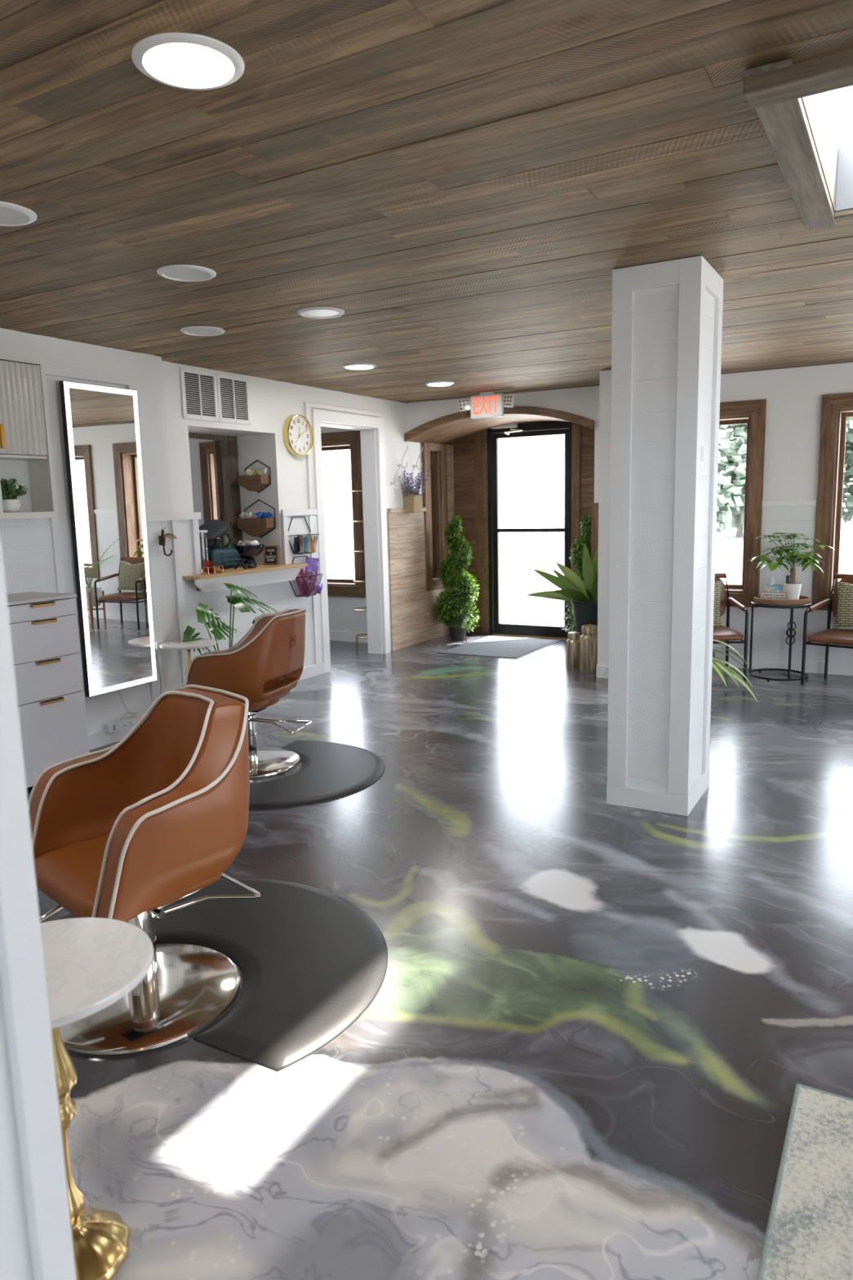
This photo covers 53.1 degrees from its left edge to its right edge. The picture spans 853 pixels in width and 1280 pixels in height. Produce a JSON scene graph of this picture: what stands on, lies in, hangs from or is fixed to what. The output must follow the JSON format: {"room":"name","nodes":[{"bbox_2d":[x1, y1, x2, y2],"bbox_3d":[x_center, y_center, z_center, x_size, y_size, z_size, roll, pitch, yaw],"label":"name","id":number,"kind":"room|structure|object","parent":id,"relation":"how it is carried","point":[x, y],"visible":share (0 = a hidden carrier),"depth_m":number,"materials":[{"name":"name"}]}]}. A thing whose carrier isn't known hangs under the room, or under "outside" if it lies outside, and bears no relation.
{"room":"salon","nodes":[
{"label":"salon","id":0,"kind":"room"},
{"bbox_2d":[0,978,33,1279],"bbox_3d":[-1.332,0.832,-0.250,0.080,1.400,3.215,4,10,29],"label":"wall partition","id":1,"kind":"structure","parent":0,"point":[15,1260],"depth_m":1.08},
{"bbox_2d":[0,536,76,1279],"bbox_3d":[-1.321,0.818,-0.248,0.105,1.425,3.232,4,10,29],"label":"trim","id":2,"kind":"structure","parent":1,"relation":"attached to","point":[22,968],"depth_m":1.07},
{"bbox_2d":[0,328,172,521],"bbox_3d":[-3.503,-0.162,2.928,0.260,2.460,6.830,4,10,29],"label":"wall","id":3,"kind":"structure","parent":0,"point":[148,368],"depth_m":5.23,"materials":[{"name":"paint"}]},
{"bbox_2d":[0,355,57,519],"bbox_3d":[-2.366,-1.037,4.366,0.215,0.840,0.878,4,10,29],"label":"upper cabinet","id":4,"kind":"object","parent":3,"relation":"attached to","point":[25,454],"visible":1,"depth_m":4.61,"materials":[{"name":"white paint"}]},
{"bbox_2d":[0,478,27,512],"bbox_3d":[-2.239,-0.777,4.584,0.184,0.183,0.170,-5,10,-23],"label":"potted plant","id":5,"kind":"object","parent":4,"relation":"in","point":[11,504],"visible":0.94,"depth_m":4.57,"materials":[{"name":"green plant"}]},
{"bbox_2d":[0,363,187,750],"bbox_3d":[-3.370,-0.068,2.879,0.030,2.285,6.850,4,10,29],"label":"trim","id":6,"kind":"structure","parent":3,"relation":"attached to","point":[97,739],"depth_m":5.36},
{"bbox_2d":[58,380,156,697],"bbox_3d":[-1.948,-0.610,5.279,0.037,1.860,0.542,4,11,29],"label":"mirror","id":7,"kind":"object","parent":3,"relation":"attached to","point":[101,428],"visible":1,"depth_m":5.24,"materials":[{"name":"black mirror"}]},
{"bbox_2d":[104,715,138,733],"bbox_3d":[-1.931,0.538,5.429,0.065,0.055,0.240,4,10,29],"label":"outlet strip","id":8,"kind":"object","parent":3,"relation":"attached to","point":[129,722],"visible":0.97,"depth_m":5.41,"materials":[{"name":"white plastic"}]},
{"bbox_2d":[177,508,324,680],"bbox_3d":[-1.340,-0.288,6.661,0.025,1.428,1.700,4,10,29],"label":"trim","id":9,"kind":"structure","parent":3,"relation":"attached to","point":[313,670],"depth_m":6.92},
{"bbox_2d":[0,513,315,733],"bbox_3d":[-2.999,0.238,3.710,0.120,1.400,8.550,4,10,29],"label":"wall","id":10,"kind":"structure","parent":0,"point":[28,561],"depth_m":5.72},
{"bbox_2d":[153,630,162,648],"bbox_3d":[-1.785,-0.002,5.645,0.055,0.115,0.065,4,10,29],"label":"outlet box","id":11,"kind":"object","parent":10,"relation":"attached to","point":[157,633],"visible":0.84,"depth_m":5.63,"materials":[{"name":"white plastic"}]},
{"bbox_2d":[158,527,177,555],"bbox_3d":[-1.713,-0.652,5.656,0.142,0.190,0.059,-10,12,-43],"label":"hook","id":12,"kind":"object","parent":10,"relation":"attached to","point":[162,539],"visible":1,"depth_m":5.63,"materials":[{"name":"brown metal"}]},
{"bbox_2d":[288,515,319,554],"bbox_3d":[-1.011,-0.869,7.071,0.117,0.308,0.339,4,10,29],"label":"wire basket","id":13,"kind":"object","parent":10,"relation":"attached to","point":[304,539],"visible":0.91,"depth_m":7.02,"materials":[{"name":"black metal"}]},
{"bbox_2d":[288,555,322,596],"bbox_3d":[-0.997,-0.534,7.126,0.126,0.332,0.365,4,10,29],"label":"wire basket","id":14,"kind":"object","parent":10,"relation":"attached to","point":[304,585],"visible":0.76,"depth_m":7.06,"materials":[{"name":"black metal"}]},
{"bbox_2d":[296,568,306,596],"bbox_3d":[-1.026,-0.477,7.060,0.056,0.239,0.155,6,12,38],"label":"snack bag","id":15,"kind":"object","parent":14,"relation":"in","point":[302,572],"visible":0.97,"depth_m":7.04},
{"bbox_2d":[303,570,316,597],"bbox_3d":[-0.967,-0.467,7.115,0.072,0.221,0.168,5,11,36],"label":"snack bag","id":16,"kind":"object","parent":14,"relation":"in","point":[310,586],"visible":0.99,"depth_m":7.09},
{"bbox_2d":[304,556,319,581],"bbox_3d":[-0.964,-0.565,7.160,0.067,0.268,0.177,7,12,41],"label":"snack bag","id":17,"kind":"object","parent":14,"relation":"in","point":[313,563],"visible":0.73,"depth_m":7.13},
{"bbox_2d":[161,360,288,564],"bbox_3d":[-1.641,-0.784,6.543,0.400,2.460,1.390,4,10,29],"label":"wall","id":18,"kind":"structure","parent":0,"point":[262,441],"depth_m":6.69,"materials":[{"name":"paint"}]},
{"bbox_2d":[179,366,251,425],"bbox_3d":[-1.523,-1.765,6.211,0.014,0.345,0.700,4,10,29],"label":"air vent","id":19,"kind":"object","parent":18,"relation":"in","point":[215,397],"visible":1,"depth_m":6.19,"materials":[{"name":"white plastic"}]},
{"bbox_2d":[188,432,243,562],"bbox_3d":[-1.859,-1.059,6.614,0.078,1.110,1.240,4,10,29],"label":"window","id":20,"kind":"structure","parent":18,"relation":"in","point":[225,455],"depth_m":6.95,"materials":[{"name":"brown wood"}]},
{"bbox_2d":[182,563,307,592],"bbox_3d":[-1.524,-0.488,6.609,0.568,0.125,1.290,4,10,29],"label":"countertop","id":21,"kind":"structure","parent":18,"relation":"attached to","point":[262,574],"depth_m":6.45,"materials":[{"name":"brown wood"}]},
{"bbox_2d":[199,529,208,572],"bbox_3d":[-1.686,-0.666,6.373,0.116,0.306,0.116,4,10,29],"label":"dispenser","id":22,"kind":"object","parent":21,"relation":"on","point":[202,533],"visible":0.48,"depth_m":6.33,"materials":[{"name":"white plastic"}]},
{"bbox_2d":[208,546,240,568],"bbox_3d":[-1.593,-0.634,6.611,0.165,0.165,0.309,4,10,29],"label":"bag","id":23,"kind":"object","parent":21,"relation":"on","point":[228,557],"visible":0.75,"depth_m":6.55,"materials":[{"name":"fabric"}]},
{"bbox_2d":[199,519,232,549],"bbox_3d":[-1.649,-0.810,6.579,0.197,0.230,0.294,4,10,29],"label":"backpack","id":24,"kind":"object","parent":23,"relation":"on","point":[215,528],"visible":0.73,"depth_m":6.55,"materials":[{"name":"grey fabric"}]},
{"bbox_2d":[233,560,257,569],"bbox_3d":[-1.388,-0.574,6.534,0.068,0.059,0.197,4,10,29],"label":"strap","id":25,"kind":"object","parent":21,"relation":"on","point":[249,566],"visible":1,"depth_m":6.52,"materials":[{"name":"fabric"}]},
{"bbox_2d":[232,543,264,566],"bbox_3d":[-1.424,-0.677,6.839,0.250,0.170,0.250,4,10,29],"label":"bowl","id":26,"kind":"object","parent":21,"relation":"on","point":[248,553],"visible":0.73,"depth_m":6.75,"materials":[{"name":"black ceramic"}]},
{"bbox_2d":[263,545,278,564],"bbox_3d":[-1.263,-0.689,6.934,0.124,0.156,0.030,1,9,16],"label":"chalkboard sign","id":27,"kind":"object","parent":21,"relation":"on","point":[270,552],"visible":1,"depth_m":6.93,"materials":[{"name":"brown wood"}]},
{"bbox_2d":[237,459,271,493],"bbox_3d":[-1.399,-1.324,6.901,0.265,0.267,0.111,4,10,29],"label":"shelf","id":28,"kind":"object","parent":18,"relation":"attached to","point":[251,482],"visible":1,"depth_m":6.87,"materials":[{"name":"brown wood"}]},
{"bbox_2d":[236,499,275,537],"bbox_3d":[-1.391,-0.988,6.954,0.325,0.315,0.111,4,10,29],"label":"shelf","id":29,"kind":"object","parent":18,"relation":"attached to","point":[253,527],"visible":1,"depth_m":6.92,"materials":[{"name":"wood"}]},
{"bbox_2d":[283,414,313,456],"bbox_3d":[-1.053,-1.679,7.014,0.056,0.336,0.336,4,10,29],"label":"wall clock","id":30,"kind":"object","parent":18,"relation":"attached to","point":[298,436],"visible":1,"depth_m":7.00,"materials":[{"name":"gold metal"}]},
{"bbox_2d":[188,426,367,632],"bbox_3d":[-1.698,-1.278,9.636,3.280,2.460,0.250,4,10,29],"label":"wall","id":31,"kind":"structure","parent":0,"point":[343,616],"depth_m":9.24,"materials":[{"name":"paint"}]},
{"bbox_2d":[199,441,219,548],"bbox_3d":[-2.152,-1.419,9.855,0.870,1.720,0.278,4,10,29],"label":"window","id":32,"kind":"structure","parent":31,"relation":"in","point":[207,472],"depth_m":9.86,"materials":[{"name":"brown wood"}]},
{"bbox_2d":[320,430,365,597],"bbox_3d":[-0.999,-1.343,9.208,0.900,1.720,0.278,4,10,29],"label":"window","id":33,"kind":"structure","parent":31,"relation":"in","point":[348,588],"depth_m":8.93,"materials":[{"name":"brown wood"}]},
{"bbox_2d":[328,630,367,643],"bbox_3d":[-1.737,-0.095,9.706,3.280,0.105,0.020,4,10,29],"label":"baseboard","id":34,"kind":"structure","parent":31,"relation":"attached to","point":[344,636],"depth_m":9.20,"materials":[{"name":"white paint"}]},
{"bbox_2d":[282,382,440,651],"bbox_3d":[-0.421,-1.114,8.421,0.150,2.460,3.130,4,10,29],"label":"wall","id":35,"kind":"structure","parent":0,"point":[393,413],"depth_m":8.12,"materials":[{"name":"paint"}]},
{"bbox_2d":[421,442,448,591],"bbox_3d":[0.043,-1.318,9.168,0.165,1.545,0.490,4,10,29],"label":"window","id":36,"kind":"structure","parent":35,"relation":"attached to","point":[435,492],"depth_m":9.18,"materials":[{"name":"brown wood"}]},
{"bbox_2d":[403,490,422,513],"bbox_3d":[-0.137,-1.393,8.600,0.135,0.221,0.170,4,10,29],"label":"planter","id":37,"kind":"object","parent":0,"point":[412,500],"depth_m":8.54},
{"bbox_2d":[0,0,852,403],"bbox_3d":[0.948,-1.381,2.162,8.619,0.020,10.292,4,10,29],"label":"ceiling","id":38,"kind":"structure","parent":0,"point":[468,182],"depth_m":2.67,"materials":[{"name":"brown wood"}]},
{"bbox_2d":[0,201,36,226],"bbox_3d":[-1.433,-1.421,2.846,0.246,0.012,0.246,4,10,29],"label":"recessed light","id":39,"kind":"object","parent":38,"relation":"in","point":[11,214],"visible":1,"depth_m":2.86,"materials":[{"name":"white plastic"}]},
{"bbox_2d":[0,207,28,223],"bbox_3d":[-1.433,-1.421,2.846,0.193,0.005,0.193,4,10,29],"label":"diffuser","id":40,"kind":"object","parent":39,"relation":"attached to","point":[7,215],"depth_m":2.86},
{"bbox_2d":[156,264,216,281],"bbox_3d":[-1.018,-1.555,3.622,0.246,0.012,0.246,4,10,29],"label":"recessed light","id":41,"kind":"object","parent":38,"relation":"in","point":[183,273],"visible":1,"depth_m":3.60,"materials":[{"name":"white plastic"}]},
{"bbox_2d":[163,268,209,279],"bbox_3d":[-1.018,-1.555,3.622,0.193,0.005,0.193,4,10,29],"label":"diffuser","id":42,"kind":"object","parent":41,"relation":"attached to","point":[169,273],"depth_m":3.62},
{"bbox_2d":[131,32,244,90],"bbox_3d":[-0.534,-1.294,1.916,0.246,0.012,0.246,4,10,29],"label":"recessed light","id":43,"kind":"object","parent":38,"relation":"in","point":[182,60],"visible":1,"depth_m":1.90,"materials":[{"name":"white plastic"}]},
{"bbox_2d":[143,43,232,85],"bbox_3d":[-0.534,-1.294,1.916,0.193,0.005,0.193,4,10,29],"label":"diffuser","id":44,"kind":"object","parent":43,"relation":"attached to","point":[166,64],"depth_m":1.91,"materials":[{"name":"white"}]},
{"bbox_2d":[180,325,225,336],"bbox_3d":[-1.261,-1.739,4.810,0.246,0.012,0.246,4,10,29],"label":"recessed light","id":45,"kind":"object","parent":38,"relation":"in","point":[203,331],"visible":1,"depth_m":4.79,"materials":[{"name":"white plastic"}]},
{"bbox_2d":[185,328,220,335],"bbox_3d":[-1.261,-1.740,4.809,0.193,0.005,0.193,4,10,29],"label":"diffuser","id":46,"kind":"object","parent":45,"relation":"attached to","point":[188,331],"depth_m":4.82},
{"bbox_2d":[297,306,344,318],"bbox_3d":[-0.547,-1.694,4.419,0.246,0.012,0.246,4,10,29],"label":"recessed light","id":47,"kind":"object","parent":38,"relation":"in","point":[312,312],"visible":1,"depth_m":4.40,"materials":[{"name":"white plastic"}]},
{"bbox_2d":[302,310,339,317],"bbox_3d":[-0.547,-1.694,4.419,0.193,0.005,0.193,4,10,29],"label":"diffuser","id":48,"kind":"object","parent":47,"relation":"attached to","point":[307,313],"depth_m":4.43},
{"bbox_2d":[342,363,376,369],"bbox_3d":[-0.484,-1.974,6.164,0.246,0.012,0.246,4,10,29],"label":"recessed light","id":49,"kind":"object","parent":38,"relation":"in","point":[352,366],"visible":1,"depth_m":6.13,"materials":[{"name":"white plastic"}]},
{"bbox_2d":[346,365,373,368],"bbox_3d":[-0.484,-1.975,6.164,0.193,0.005,0.193,4,10,29],"label":"diffuser","id":50,"kind":"object","parent":49,"relation":"attached to","point":[348,366],"depth_m":6.18,"materials":[{"name":"white"}]},
{"bbox_2d":[425,381,453,386],"bbox_3d":[0.110,-2.148,7.161,0.246,0.012,0.246,4,10,29],"label":"recessed light","id":51,"kind":"object","parent":38,"relation":"in","point":[435,383],"visible":1,"depth_m":7.13,"materials":[{"name":"white plastic"}]},
{"bbox_2d":[458,391,515,418],"bbox_3d":[0.548,-2.142,7.776,0.563,0.228,0.063,4,10,29],"label":"exit sign","id":52,"kind":"object","parent":38,"relation":"hanging from","point":[487,404],"visible":1,"depth_m":7.76,"materials":[{"name":"white plastic"}]},
{"bbox_2d":[743,49,852,230],"bbox_3d":[1.293,-1.488,2.407,0.540,0.276,1.355,4,10,29],"label":"skylight","id":53,"kind":"object","parent":38,"relation":"attached to","point":[777,91],"visible":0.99,"depth_m":2.35,"materials":[{"name":"brown wood"}]},
{"bbox_2d":[26,632,852,1279],"bbox_3d":[-0.109,0.864,3.796,12.000,0.001,11.350,4,10,29],"label":"floor","id":54,"kind":"structure","parent":0,"point":[589,1033],"depth_m":2.41,"materials":[{"name":"stone"}]},
{"bbox_2d":[6,591,89,788],"bbox_3d":[-2.218,0.268,4.551,0.418,0.978,0.650,4,10,29],"label":"base cabinet","id":55,"kind":"object","parent":54,"relation":"on","point":[44,626],"visible":0.88,"depth_m":4.54,"materials":[{"name":"grey paint"}]},
{"bbox_2d":[40,917,154,1279],"bbox_3d":[-0.701,0.910,1.631,0.386,0.621,0.386,4,10,29],"label":"side table","id":56,"kind":"object","parent":54,"relation":"on","point":[91,963],"visible":0.56,"depth_m":1.62,"materials":[{"name":"stone"}]},
{"bbox_2d":[27,684,260,1055],"bbox_3d":[-0.884,0.642,2.495,0.631,0.887,0.767,7,13,44],"label":"salon chair","id":57,"kind":"object","parent":54,"relation":"on","point":[133,830],"visible":0.9,"depth_m":2.46,"materials":[{"name":"brown leather"}]},
{"bbox_2d":[33,833,222,917],"bbox_3d":[-0.882,0.670,2.501,0.456,0.126,0.426,7,13,44],"label":"seat cushion","id":58,"kind":"object","parent":57,"relation":"on","point":[68,866],"depth_m":2.40,"materials":[{"name":"brown leather"}]},
{"bbox_2d":[159,638,216,684],"bbox_3d":[-1.579,0.301,5.716,0.371,0.575,0.371,4,10,29],"label":"side table","id":59,"kind":"object","parent":54,"relation":"on","point":[179,644],"visible":0.34,"depth_m":5.63,"materials":[{"name":"stone"}]},
{"bbox_2d":[57,878,387,1071],"bbox_3d":[-0.679,1.011,2.900,1.299,0.019,0.916,4,10,29],"label":"floor mat","id":60,"kind":"object","parent":54,"relation":"on","point":[311,962],"visible":0.67,"depth_m":2.74,"materials":[{"name":"rubber"}]},
{"bbox_2d":[182,582,277,654],"bbox_3d":[-1.325,0.062,6.049,0.260,0.931,0.897,5,11,37],"label":"monstera plant","id":61,"kind":"object","parent":54,"relation":"on","point":[237,601],"visible":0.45,"depth_m":5.94,"materials":[{"name":"green plant"}]},
{"bbox_2d":[183,607,312,778],"bbox_3d":[-1.048,0.271,4.837,0.767,0.887,0.631,2,10,18],"label":"salon chair","id":62,"kind":"object","parent":54,"relation":"on","point":[268,664],"visible":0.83,"depth_m":4.57,"materials":[{"name":"leather"}]},
{"bbox_2d":[244,679,290,710],"bbox_3d":[-1.045,0.299,4.840,0.426,0.126,0.456,2,10,18],"label":"seat cushion","id":63,"kind":"object","parent":62,"relation":"on","point":[255,704],"depth_m":4.74,"materials":[{"name":"brown leather"}]},
{"bbox_2d":[248,740,385,810],"bbox_3d":[-0.675,0.730,4.659,0.852,0.019,1.209,3,10,25],"label":"floor mat","id":64,"kind":"object","parent":54,"relation":"on","point":[328,771],"visible":0.73,"depth_m":4.55,"materials":[{"name":"rubber"}]},
{"bbox_2d":[350,489,367,648],"bbox_3d":[-0.599,-0.789,8.664,0.323,1.750,0.295,4,10,29],"label":"shelf","id":65,"kind":"object","parent":54,"relation":"on","point":[359,521],"visible":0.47,"depth_m":8.67,"materials":[{"name":"clear glass"}]},
{"bbox_2d":[431,515,479,640],"bbox_3d":[0.310,-0.654,9.040,0.530,1.322,0.561,0,9,9],"label":"spiral topiary","id":66,"kind":"object","parent":54,"relation":"on","point":[454,608],"visible":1,"depth_m":8.93,"materials":[{"name":"green plant"}]},
{"bbox_2d":[437,635,561,659],"bbox_3d":[0.755,0.064,8.639,0.850,0.009,1.160,4,10,29],"label":"entrance mat","id":67,"kind":"object","parent":54,"relation":"on","point":[506,647],"visible":1,"depth_m":8.55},
{"bbox_2d":[525,542,598,635],"bbox_3d":[1.221,-0.325,7.599,0.876,1.084,0.572,4,10,29],"label":"leaf plant","id":68,"kind":"object","parent":54,"relation":"on","point":[583,595],"visible":0.48,"depth_m":7.50,"materials":[{"name":"green plant"}]},
{"bbox_2d":[566,631,581,668],"bbox_3d":[1.295,0.084,7.465,0.144,0.315,0.144,4,10,29],"label":"canister","id":69,"kind":"object","parent":54,"relation":"on","point":[573,642],"visible":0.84,"depth_m":7.41,"materials":[{"name":"gold metal"}]},
{"bbox_2d":[560,514,591,635],"bbox_3d":[1.600,-0.586,8.465,0.532,1.309,0.547,-3,9,-11],"label":"spiral topiary","id":70,"kind":"object","parent":54,"relation":"on","point":[577,557],"visible":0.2,"depth_m":8.36,"materials":[{"name":"green plant"}]},
{"bbox_2d":[579,624,597,673],"bbox_3d":[1.387,0.069,7.259,0.168,0.405,0.168,4,10,29],"label":"canister","id":71,"kind":"object","parent":54,"relation":"on","point":[588,638],"visible":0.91,"depth_m":7.19,"materials":[{"name":"gold metal"}]},
{"bbox_2d":[603,639,757,743],"bbox_3d":[1.427,0.318,4.699,0.789,0.720,0.635,4,10,29],"label":"plant","id":72,"kind":"object","parent":54,"relation":"on","point":[717,666],"visible":0.2,"depth_m":4.50,"materials":[{"name":"green plant"}]},
{"bbox_2d":[712,573,748,682],"bbox_3d":[2.230,-0.104,6.899,0.590,0.822,0.592,-1,9,4],"label":"armchair","id":73,"kind":"object","parent":54,"relation":"on","point":[726,634],"visible":0.27,"depth_m":6.71,"materials":[{"name":"leather"}]},
{"bbox_2d":[713,580,724,626],"bbox_3d":[2.231,-0.307,6.970,0.402,0.393,0.150,-1,9,3],"label":"throw pillow","id":74,"kind":"object","parent":73,"relation":"on","point":[718,584],"visible":0.2,"depth_m":6.93,"materials":[{"name":"fabric"}]},
{"bbox_2d":[748,600,812,681],"bbox_3d":[2.830,-0.001,6.834,0.452,0.610,0.452,4,10,29],"label":"round side table","id":75,"kind":"object","parent":54,"relation":"on","point":[753,603],"visible":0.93,"depth_m":6.68,"materials":[{"name":"black metal"}]},
{"bbox_2d":[754,595,809,604],"bbox_3d":[2.822,-0.322,6.783,0.410,0.040,0.410,4,10,29],"label":"rattan tray","id":76,"kind":"object","parent":75,"relation":"on","point":[802,599],"visible":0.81,"depth_m":6.62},
{"bbox_2d":[760,591,786,599],"bbox_3d":[2.736,-0.341,6.729,0.196,0.079,0.021,3,10,26],"label":"letter board","id":77,"kind":"object","parent":76,"relation":"on","point":[766,595],"visible":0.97,"depth_m":6.72,"materials":[{"name":"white wood"}]},
{"bbox_2d":[764,573,782,591],"bbox_3d":[2.778,-0.423,6.825,0.126,0.207,0.112,2,10,17],"label":"tissue box","id":78,"kind":"object","parent":76,"relation":"on","point":[774,586],"visible":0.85,"depth_m":6.80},
{"bbox_2d":[748,533,835,599],"bbox_3d":[2.861,-0.576,6.724,0.633,0.537,0.450,2,10,19],"label":"potted plant","id":79,"kind":"object","parent":76,"relation":"on","point":[793,588],"visible":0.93,"depth_m":6.69,"materials":[{"name":"green plant"}]},
{"bbox_2d":[756,1083,852,1279],"bbox_3d":[0.990,1.351,0.544,1.694,0.014,2.704,4,10,29],"label":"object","id":80,"kind":"object","parent":54,"relation":"on","point":[809,1234],"visible":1,"depth_m":1.77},
{"bbox_2d":[800,573,852,684],"bbox_3d":[3.266,-0.067,6.512,0.590,0.822,0.592,7,13,44],"label":"armchair","id":81,"kind":"object","parent":54,"relation":"on","point":[839,637],"visible":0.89,"depth_m":6.55,"materials":[{"name":"brown leather"}]},
{"bbox_2d":[832,581,852,628],"bbox_3d":[3.333,-0.267,6.553,0.159,0.389,0.405,-9,12,-38],"label":"throw pillow","id":82,"kind":"object","parent":81,"relation":"on","point":[844,618],"visible":1,"depth_m":6.59,"materials":[{"name":"fabric"}]},
{"bbox_2d":[452,444,453,503],"bbox_3d":[1.192,-1.271,9.159,2.220,2.460,0.230,4,10,29],"label":"wall","id":83,"kind":"structure","parent":0,"point":[452,445],"depth_m":9.45,"materials":[{"name":"paint"}]},
{"bbox_2d":[473,421,581,639],"bbox_3d":[1.087,-1.198,9.128,1.195,2.330,0.309,4,10,29],"label":"door","id":84,"kind":"structure","parent":83,"relation":"in","point":[487,530],"depth_m":9.18,"materials":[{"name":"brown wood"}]},
{"bbox_2d":[448,626,466,640],"bbox_3d":[0.337,-0.078,9.116,0.200,0.158,0.200,4,10,29],"label":"pot","id":85,"kind":"object","parent":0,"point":[459,634],"depth_m":9.04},
{"bbox_2d":[387,431,593,644],"bbox_3d":[0.811,-1.071,8.475,1.951,2.300,1.381,4,10,29],"label":"wall","id":86,"kind":"structure","parent":0,"point":[590,431],"depth_m":8.61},
{"bbox_2d":[303,402,391,672],"bbox_3d":[-0.763,-0.928,7.798,0.205,2.305,1.210,4,10,29],"label":"door frame","id":87,"kind":"structure","parent":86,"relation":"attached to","point":[314,416],"depth_m":8.08,"materials":[{"name":"white paint"}]},
{"bbox_2d":[386,507,426,512],"bbox_3d":[-0.193,-1.312,8.611,0.040,0.040,0.700,4,10,29],"label":"trim","id":88,"kind":"structure","parent":86,"relation":"attached to","point":[402,509],"depth_m":8.43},
{"bbox_2d":[399,470,429,513],"bbox_3d":[-0.116,-1.492,8.572,0.248,0.423,0.325,4,10,29],"label":"plant","id":89,"kind":"object","parent":88,"relation":"on","point":[412,500],"visible":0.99,"depth_m":8.54,"materials":[{"name":"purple plant"}]},
{"bbox_2d":[387,444,453,651],"bbox_3d":[-0.032,-1.026,8.953,0.018,2.097,1.358,4,10,29],"label":"cladding","id":90,"kind":"object","parent":86,"relation":"attached to","point":[414,621],"visible":0.71,"depth_m":8.77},
{"bbox_2d":[404,405,594,441],"bbox_3d":[0.633,-2.058,8.040,1.950,0.265,0.035,4,10,29],"label":"trim","id":91,"kind":"structure","parent":86,"relation":"attached to","point":[523,410],"depth_m":7.90,"materials":[{"name":"brown wood"}]},
{"bbox_2d":[453,425,595,633],"bbox_3d":[1.153,-1.241,9.042,1.928,2.437,0.018,4,10,29],"label":"cladding","id":92,"kind":"object","parent":86,"relation":"attached to","point":[464,504],"visible":0.35,"depth_m":9.34,"materials":[{"name":"brown wood"}]},
{"bbox_2d":[407,413,595,444],"bbox_3d":[0.883,-2.112,8.479,1.950,0.210,0.948,4,10,29],"label":"ceiling","id":93,"kind":"structure","parent":0,"point":[450,433],"depth_m":8.67,"materials":[{"name":"white paint"}]},
{"bbox_2d":[597,369,611,666],"bbox_3d":[1.687,-0.955,7.171,0.220,2.440,0.850,4,10,29],"label":"wall","id":94,"kind":"structure","parent":0,"point":[605,388],"depth_m":6.82,"materials":[{"name":"paint"}]},
{"bbox_2d":[595,664,608,678],"bbox_3d":[1.704,0.203,7.339,0.250,0.100,0.850,4,10,29],"label":"baseboard","id":95,"kind":"structure","parent":94,"relation":"attached to","point":[600,670],"depth_m":7.01,"materials":[{"name":"white paint"}]},
{"bbox_2d":[405,362,852,610],"bbox_3d":[3.627,-0.941,6.733,8.570,2.460,0.300,4,10,29],"label":"wall","id":96,"kind":"structure","parent":0,"point":[793,396],"depth_m":6.88,"materials":[{"name":"paint"}]},
{"bbox_2d":[591,502,598,564],"bbox_3d":[1.653,-0.526,7.725,0.330,1.420,0.030,4,10,29],"label":"trim","id":97,"kind":"structure","parent":96,"relation":"attached to","point":[594,526],"depth_m":7.70,"materials":[{"name":"brown wood"}]},
{"bbox_2d":[719,399,766,607],"bbox_3d":[2.460,-1.149,7.319,0.830,1.690,0.278,4,10,29],"label":"window","id":98,"kind":"structure","parent":96,"relation":"in","point":[738,412],"depth_m":7.03,"materials":[{"name":"brown wood"}]},
{"bbox_2d":[712,505,852,663],"bbox_3d":[4.508,-0.362,6.149,6.200,1.260,0.010,4,10,29],"label":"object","id":99,"kind":"object","parent":96,"relation":"attached to","point":[770,624],"visible":0.33,"depth_m":7.01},
{"bbox_2d":[715,654,852,675],"bbox_3d":[4.624,0.317,6.194,5.965,0.100,0.020,4,10,29],"label":"baseboard","id":100,"kind":"structure","parent":96,"relation":"attached to","point":[814,667],"depth_m":7.07,"materials":[{"name":"white paint"}]},
{"bbox_2d":[762,499,817,506],"bbox_3d":[4.489,-1.005,6.039,6.200,0.045,0.025,4,10,29],"label":"trim","id":101,"kind":"structure","parent":96,"relation":"attached to","point":[811,502],"depth_m":6.89,"materials":[{"name":"white paint"}]},
{"bbox_2d":[812,392,852,610],"bbox_3d":[3.527,-1.079,6.721,0.800,1.690,0.278,4,10,29],"label":"window","id":102,"kind":"structure","parent":96,"relation":"in","point":[836,407],"depth_m":6.78,"materials":[{"name":"brown wood"}]},
{"bbox_2d":[626,284,715,792],"bbox_3d":[1.123,-0.439,4.032,0.345,2.440,0.435,4,10,29],"label":"wall column","id":103,"kind":"structure","parent":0,"point":[655,310],"depth_m":3.86,"materials":[{"name":"paint"}]},
{"bbox_2d":[606,768,709,816],"bbox_3d":[1.151,0.719,4.218,0.385,0.094,0.475,4,10,29],"label":"baseboard","id":104,"kind":"structure","parent":103,"relation":"attached to","point":[629,797],"depth_m":4.02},
{"bbox_2d":[607,255,724,795],"bbox_3d":[1.122,-0.486,4.025,0.381,2.345,0.471,4,10,29],"label":"trim","id":105,"kind":"structure","parent":103,"relation":"attached to","point":[695,276],"depth_m":3.82,"materials":[{"name":"paint"}]},
{"label":"outside","id":106,"kind":"structure","parent":0,"visible":0},
{"bbox_2d":[324,517,852,626],"bbox_3d":[9.864,-1.431,17.410,80.000,0.160,100.000,4,10,29],"label":"ground","id":107,"kind":"structure","parent":106,"point":[520,553],"depth_m":21.26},
{"bbox_2d":[715,417,852,537],"bbox_3d":[11.991,-7.994,30.140,7.768,8.683,8.026,-10,13,-43],"label":"tree","id":108,"kind":"object","parent":107,"relation":"on","point":[731,475],"visible":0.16,"depth_m":29.02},
{"bbox_2d":[841,426,852,526],"bbox_3d":[15.422,-8.627,29.624,6.809,12.100,5.956,1,9,12],"label":"tree","id":109,"kind":"object","parent":107,"relation":"on","point":[848,517],"visible":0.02,"depth_m":30.60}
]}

